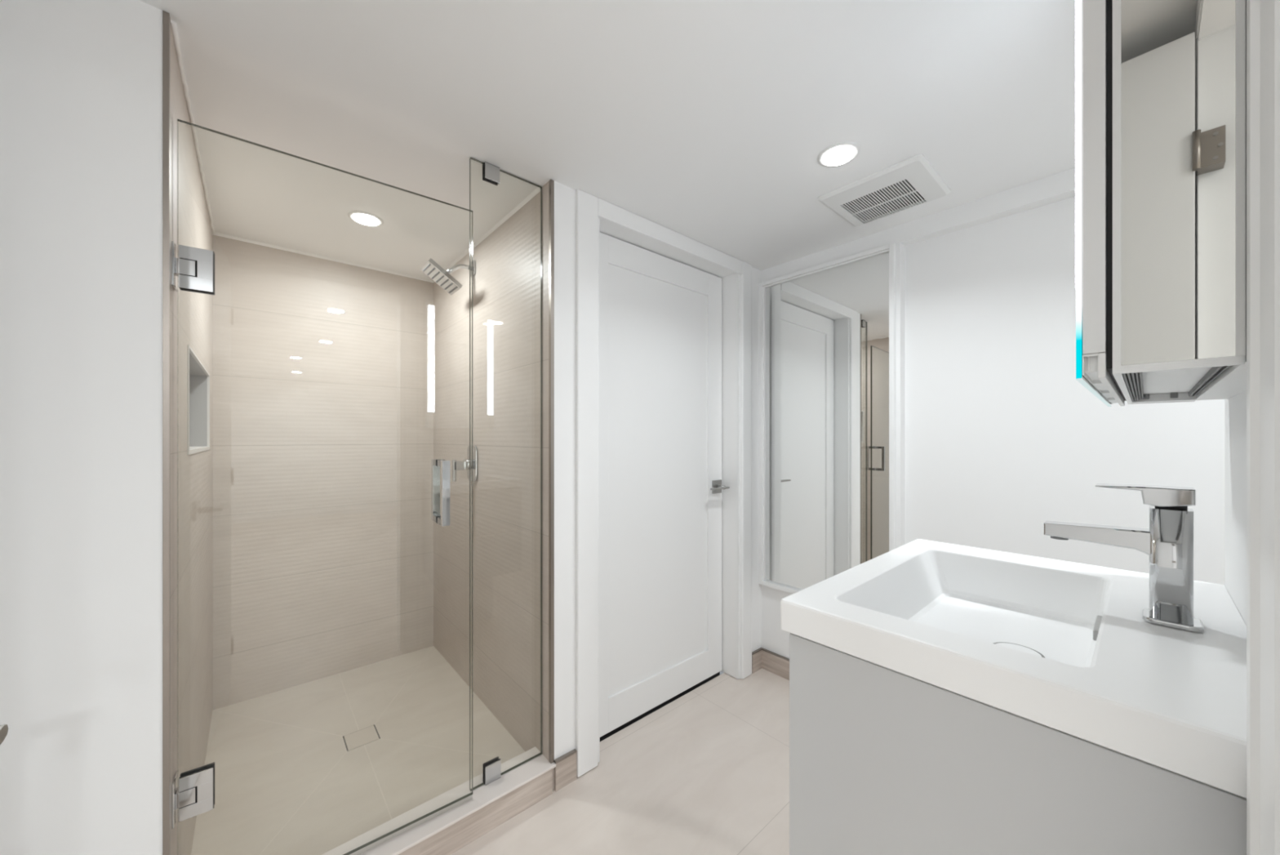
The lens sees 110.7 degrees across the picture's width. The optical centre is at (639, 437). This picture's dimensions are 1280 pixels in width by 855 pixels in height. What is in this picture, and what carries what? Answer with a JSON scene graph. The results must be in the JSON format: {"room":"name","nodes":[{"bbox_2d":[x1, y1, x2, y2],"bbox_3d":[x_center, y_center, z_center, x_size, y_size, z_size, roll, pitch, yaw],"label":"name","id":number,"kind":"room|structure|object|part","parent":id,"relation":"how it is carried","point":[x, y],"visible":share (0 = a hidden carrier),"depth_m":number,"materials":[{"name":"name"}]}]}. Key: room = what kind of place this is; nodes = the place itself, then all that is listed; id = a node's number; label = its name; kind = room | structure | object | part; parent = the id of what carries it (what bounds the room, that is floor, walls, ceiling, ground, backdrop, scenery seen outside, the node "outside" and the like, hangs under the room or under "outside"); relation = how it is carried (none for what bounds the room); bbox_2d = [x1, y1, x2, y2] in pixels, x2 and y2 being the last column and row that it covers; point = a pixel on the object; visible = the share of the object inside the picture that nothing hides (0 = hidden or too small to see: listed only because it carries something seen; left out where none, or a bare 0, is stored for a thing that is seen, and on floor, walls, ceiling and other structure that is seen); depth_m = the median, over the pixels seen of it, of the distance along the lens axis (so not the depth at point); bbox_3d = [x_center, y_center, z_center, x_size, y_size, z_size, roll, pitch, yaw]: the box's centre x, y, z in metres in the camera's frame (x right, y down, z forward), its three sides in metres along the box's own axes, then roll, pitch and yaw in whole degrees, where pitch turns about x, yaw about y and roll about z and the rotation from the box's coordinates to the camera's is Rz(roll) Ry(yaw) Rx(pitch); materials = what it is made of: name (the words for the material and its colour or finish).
{"room":"bathroom","nodes":[
{"label":"bathroom","id":0,"kind":"room"},
{"bbox_2d":[170,25,212,854],"bbox_3d":[-1.492,0.163,1.428,0.100,2.108,1.414,0,0,-41],"label":"wall","id":1,"kind":"structure","parent":0,"point":[194,228],"depth_m":1.16,"materials":[{"name":"beige tile"}]},
{"bbox_2d":[162,10,170,854],"bbox_3d":[-0.995,0.164,0.929,0.010,2.106,0.014,0,0,-41],"label":"trim","id":2,"kind":"structure","parent":1,"relation":"attached to","point":[166,16],"depth_m":0.92,"materials":[{"name":"grey"}]},
{"bbox_2d":[186,344,209,454],"bbox_3d":[-1.496,-0.102,1.435,0.103,0.295,0.750,0,0,-41],"label":"niche","id":3,"kind":"object","parent":1,"relation":"attached to","point":[197,377],"visible":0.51,"depth_m":1.72,"materials":[{"name":"grey tile"}]},
{"bbox_2d":[212,235,433,709],"bbox_3d":[-1.546,0.163,2.253,1.104,2.108,0.100,0,0,-41],"label":"wall","id":4,"kind":"structure","parent":0,"point":[322,369],"depth_m":2.16,"materials":[{"name":"beige tile"}]},
{"bbox_2d":[0,0,761,854],"bbox_3d":[-0.303,0.163,1.606,2.658,2.108,0.120,0,0,-41],"label":"wall","id":5,"kind":"structure","parent":0,"point":[81,81],"depth_m":0.86,"materials":[{"name":"white paint"}]},
{"bbox_2d":[0,724,8,744],"bbox_3d":[-0.359,0.189,0.082,0.112,2.033,0.804,0,0,-41],"label":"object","id":6,"kind":"structure","parent":5,"relation":"attached to","point":[3,727],"depth_m":0.38,"materials":[{"name":"silver metal"}]},
{"bbox_2d":[171,119,472,854],"bbox_3d":[-0.775,0.206,1.175,0.647,1.820,0.128,0,0,-38],"label":"glass shower door","id":7,"kind":"structure","parent":5,"relation":"attached to","point":[193,268],"depth_m":1.00,"materials":[{"name":"grey"}]},
{"bbox_3d":[-1.028,0.797,0.977,0.005,0.096,0.054,0,0,-38],"label":"wall plate","id":8,"kind":"part","parent":7,"relation":"part of","materials":[{"name":"silver metal"}]},
{"bbox_3d":[-1.028,-0.378,0.977,0.005,0.096,0.054,0,0,-38],"label":"wall plate","id":9,"kind":"part","parent":7,"relation":"part of","materials":[{"name":"silver metal"}]},
{"bbox_3d":[-0.595,0.159,1.318,0.022,0.188,0.128,0,0,-38],"label":"pull handle","id":10,"kind":"part","parent":7,"relation":"part of","materials":[{"name":"silver metal"}]},
{"bbox_2d":[548,179,554,763],"bbox_3d":[-0.306,0.115,1.531,0.012,2.010,0.014,0,0,-41],"label":"trim","id":11,"kind":"structure","parent":5,"relation":"attached to","point":[551,183],"depth_m":1.52,"materials":[{"name":"grey"}]},
{"bbox_2d":[554,648,761,791],"bbox_3d":[-0.263,1.166,1.554,2.401,0.102,0.012,0,0,-41],"label":"baseboard","id":12,"kind":"structure","parent":5,"relation":"attached to","point":[565,770],"depth_m":1.56,"materials":[{"name":"beige tile"}]},
{"bbox_2d":[575,189,751,777],"bbox_3d":[0.136,0.162,1.981,1.068,2.102,0.135,0,0,-41],"label":"door frame","id":13,"kind":"structure","parent":5,"relation":"attached to","point":[594,215],"depth_m":1.71,"materials":[{"name":"white paint"}]},
{"bbox_2d":[600,232,729,737],"bbox_3d":[0.118,0.189,2.001,0.847,2.033,0.105,0,0,-41],"label":"door","id":14,"kind":"structure","parent":5,"relation":"in","point":[661,486],"depth_m":1.99,"materials":[{"name":"white paint"}]},
{"bbox_3d":[0.393,0.249,2.259,0.066,0.066,0.009,0,0,-41],"label":"handle","id":15,"kind":"part","parent":14,"relation":"part of","materials":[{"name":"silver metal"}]},
{"bbox_3d":[0.397,0.249,2.191,0.125,0.010,0.024,0,0,-41],"label":"lever","id":16,"kind":"part","parent":14,"relation":"part of","materials":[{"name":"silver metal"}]},
{"bbox_2d":[191,645,789,854],"bbox_3d":[1.333,1.248,-0.917,3.800,0.137,8.465,0,0,-41],"label":"floor","id":17,"kind":"structure","parent":0,"point":[287,781],"depth_m":1.60,"materials":[{"name":"beige tile"}]},
{"bbox_2d":[343,724,379,751],"bbox_3d":[-1.104,1.192,1.753,0.110,0.013,0.112,0,0,-41],"label":"shower drain","id":18,"kind":"object","parent":17,"relation":"on","point":[358,738],"visible":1,"depth_m":1.75,"materials":[{"name":"beige tile"}]},
{"bbox_2d":[321,746,555,854],"bbox_3d":[-0.674,1.169,1.265,0.916,0.097,0.127,0,0,-41],"label":"curb","id":19,"kind":"object","parent":17,"relation":"on","point":[448,829],"visible":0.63,"depth_m":1.34,"materials":[{"name":"beige tile"}]},
{"bbox_2d":[469,157,542,791],"bbox_3d":[-0.445,0.115,1.486,0.252,2.010,0.023,0,0,-41],"label":"fixed glass panel","id":20,"kind":"object","parent":19,"relation":"on","point":[491,172],"visible":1,"depth_m":1.44,"materials":[{"name":"grey"}]},
{"bbox_2d":[433,181,553,789],"bbox_3d":[-0.736,0.163,2.089,0.100,2.108,1.414,0,0,-41],"label":"wall","id":21,"kind":"structure","parent":0,"point":[506,281],"depth_m":1.81,"materials":[{"name":"beige tile"}]},
{"bbox_2d":[420,257,475,295],"bbox_3d":[-0.856,-0.740,1.988,0.214,0.158,0.124,0,0,-41],"label":"showerhead","id":22,"kind":"object","parent":21,"relation":"attached to","point":[431,268],"visible":0.94,"depth_m":1.96,"materials":[{"name":"silver metal"}]},
{"bbox_3d":[-0.824,-0.764,2.016,0.120,0.065,0.019,0,0,-41],"label":"arm","id":23,"kind":"part","parent":22,"relation":"part of","materials":[{"name":"silver metal"}]},
{"bbox_2d":[452,444,477,481],"bbox_3d":[-0.811,0.116,2.027,0.094,0.166,0.112,0,0,-41],"label":"shower valve","id":24,"kind":"object","parent":21,"relation":"attached to","point":[464,464],"visible":0.9,"depth_m":2.02,"materials":[{"name":"silver metal"}]},
{"bbox_3d":[-0.826,0.148,2.014,0.054,0.098,0.024,0,0,-41],"label":"lever","id":25,"kind":"part","parent":24,"relation":"part of","materials":[{"name":"silver metal"}]},
{"bbox_3d":[-0.779,0.116,2.055,0.010,0.166,0.112,0,0,-41],"label":"plate","id":26,"kind":"part","parent":24,"relation":"part of","materials":[{"name":"silver metal"}]},
{"bbox_2d":[138,0,1075,279],"bbox_3d":[1.272,-0.951,-0.847,3.800,0.120,8.650,0,0,-41],"label":"ceiling","id":27,"kind":"structure","parent":0,"point":[708,122],"depth_m":1.20,"materials":[{"name":"white paint"}]},
{"bbox_2d":[170,20,540,282],"bbox_3d":[-1.089,-0.887,1.727,0.908,0.014,1.296,0,0,-41],"label":"caulk","id":28,"kind":"structure","parent":27,"relation":"attached to","point":[174,25],"depth_m":1.73,"materials":[{"name":"white"}]},
{"bbox_2d":[347,210,383,226],"bbox_3d":[-1.113,-0.886,1.797,0.124,0.008,0.124,0,0,-41],"label":"recessed light","id":29,"kind":"object","parent":27,"relation":"in","point":[364,218],"visible":1,"depth_m":1.78,"materials":[{"name":"white plastic"}]},
{"bbox_2d":[817,141,860,167],"bbox_3d":[0.624,-0.886,1.391,0.124,0.008,0.124,0,0,-41],"label":"recessed light","id":30,"kind":"object","parent":27,"relation":"in","point":[840,153],"visible":1,"depth_m":1.38,"materials":[{"name":"white plastic"}]},
{"bbox_2d":[817,154,951,226],"bbox_3d":[0.891,-0.884,1.618,0.332,0.013,0.343,0,0,-41],"label":"ceiling vent","id":31,"kind":"object","parent":27,"relation":"in","point":[913,180],"visible":1,"depth_m":1.58,"materials":[{"name":"white plastic"}]},
{"bbox_2d":[840,179,927,223],"bbox_3d":[0.911,-0.879,1.657,0.217,0.002,0.228,0,0,-41],"label":"grille","id":32,"kind":"object","parent":31,"relation":"attached to","point":[900,193],"depth_m":1.65,"materials":[{"name":"white plastic"}]},
{"bbox_2d":[761,167,1224,657],"bbox_3d":[1.433,0.163,1.564,0.140,2.108,2.469,0,0,-41],"label":"wall","id":33,"kind":"structure","parent":0,"point":[998,437],"depth_m":1.61,"materials":[{"name":"white paint"}]},
{"bbox_2d":[760,646,789,679],"bbox_3d":[1.419,1.166,1.506,0.067,0.102,2.299,0,0,-41],"label":"baseboard","id":34,"kind":"structure","parent":33,"relation":"attached to","point":[773,662],"depth_m":2.28,"materials":[{"name":"beige tile"}]},
{"bbox_2d":[758,242,896,593],"bbox_3d":[0.853,-0.022,2.101,0.026,1.587,0.656,0,0,-41],"label":"wall mirror","id":35,"kind":"object","parent":33,"relation":"attached to","point":[827,331],"visible":0.84,"depth_m":2.09,"materials":[{"name":"white mirror"}]},
{"bbox_2d":[1224,390,1246,625],"bbox_3d":[0.253,0.163,-0.501,2.722,2.108,0.913,0,0,-41],"label":"wall","id":36,"kind":"structure","parent":0,"point":[1235,407],"depth_m":0.65,"materials":[{"name":"white paint"}]},
{"bbox_2d":[789,632,1246,854],"bbox_3d":[0.598,0.547,0.702,0.602,0.500,0.442,0,0,-41],"label":"vanity cabinet","id":37,"kind":"object","parent":36,"relation":"attached to","point":[883,760],"visible":0.47,"depth_m":0.51,"materials":[{"name":"grey paint"}]},
{"bbox_2d":[780,538,1246,798],"bbox_3d":[0.594,0.297,0.707,0.614,0.104,0.454,0,0,-41],"label":"washbasin","id":38,"kind":"object","parent":37,"relation":"in","point":[1067,646],"visible":0.98,"depth_m":0.56,"materials":[{"name":"white ceramic"}]},
{"bbox_2d":[1044,483,1204,631],"bbox_3d":[0.673,0.155,0.624,0.054,0.179,0.150,0,0,-41],"label":"faucet","id":39,"kind":"object","parent":38,"relation":"on","point":[1168,541],"visible":1,"depth_m":0.58,"materials":[{"name":"silver metal"}]},
{"bbox_3d":[0.659,0.142,0.640,0.032,0.034,0.108,0,0,-41],"label":"spout","id":40,"kind":"part","parent":39,"relation":"part of","materials":[{"name":"silver metal"}]},
{"bbox_3d":[0.689,0.078,0.606,0.044,0.025,0.088,0,0,-41],"label":"lever","id":41,"kind":"part","parent":39,"relation":"part of","materials":[{"name":"silver metal"}]},
{"bbox_3d":[0.706,0.241,0.587,0.054,0.007,0.052,0,0,-41],"label":"plate","id":42,"kind":"part","parent":39,"relation":"part of","materials":[{"name":"silver metal"}]},
{"bbox_2d":[1075,0,1246,406],"bbox_3d":[0.682,-0.430,0.569,0.568,0.746,0.132,0,0,-41],"label":"upper cabinet","id":43,"kind":"object","parent":36,"relation":"attached to","point":[1161,85],"visible":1,"depth_m":0.39,"materials":[{"name":"silver metal"}]},
{"bbox_2d":[1075,0,1111,406],"bbox_3d":[0.640,-0.430,0.617,0.568,0.746,0.005,0,0,-41],"label":"mirror glass","id":44,"kind":"object","parent":43,"relation":"attached to","point":[1087,353],"depth_m":0.43,"materials":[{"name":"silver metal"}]},
{"bbox_3d":[0.647,-0.442,0.610,0.567,0.722,0.016,0,0,-41],"label":"door","id":45,"kind":"part","parent":43,"relation":"part of","materials":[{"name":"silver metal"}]},
{"bbox_3d":[0.874,-0.067,0.739,0.044,0.012,0.068,0,0,-41],"label":"rail","id":46,"kind":"part","parent":43,"relation":"part of","materials":[{"name":"silver metal"}]},
{"bbox_2d":[1120,0,1235,365],"bbox_3d":[0.468,-0.435,0.387,0.004,0.736,0.064,0,0,-41],"label":"mirror","id":47,"kind":"object","parent":43,"relation":"attached to","point":[1178,57],"depth_m":0.38,"materials":[{"name":"grey mirror"}]},
{"bbox_3d":[0.704,-0.069,0.552,0.457,0.007,0.005,0,0,-41],"label":"rail","id":48,"kind":"part","parent":43,"relation":"part of","materials":[{"name":"grey metal"}]},
{"bbox_2d":[1246,0,1279,854],"bbox_3d":[0.174,0.164,-0.020,0.955,2.106,0.154,0,0,-41],"label":"door frame","id":49,"kind":"structure","parent":36,"relation":"attached to","point":[1263,16],"depth_m":0.32,"materials":[{"name":"white"}]},
{"label":"outside","id":50,"kind":"structure","parent":0,"visible":0},
{"bbox_2d":[600,671,719,741],"bbox_3d":[0.083,0.237,2.055,0.890,2.160,0.015,0,0,-41],"label":"door gap","id":51,"kind":"object","parent":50,"point":[619,728],"depth_m":2.04,"materials":[{"name":"black"}]}
]}

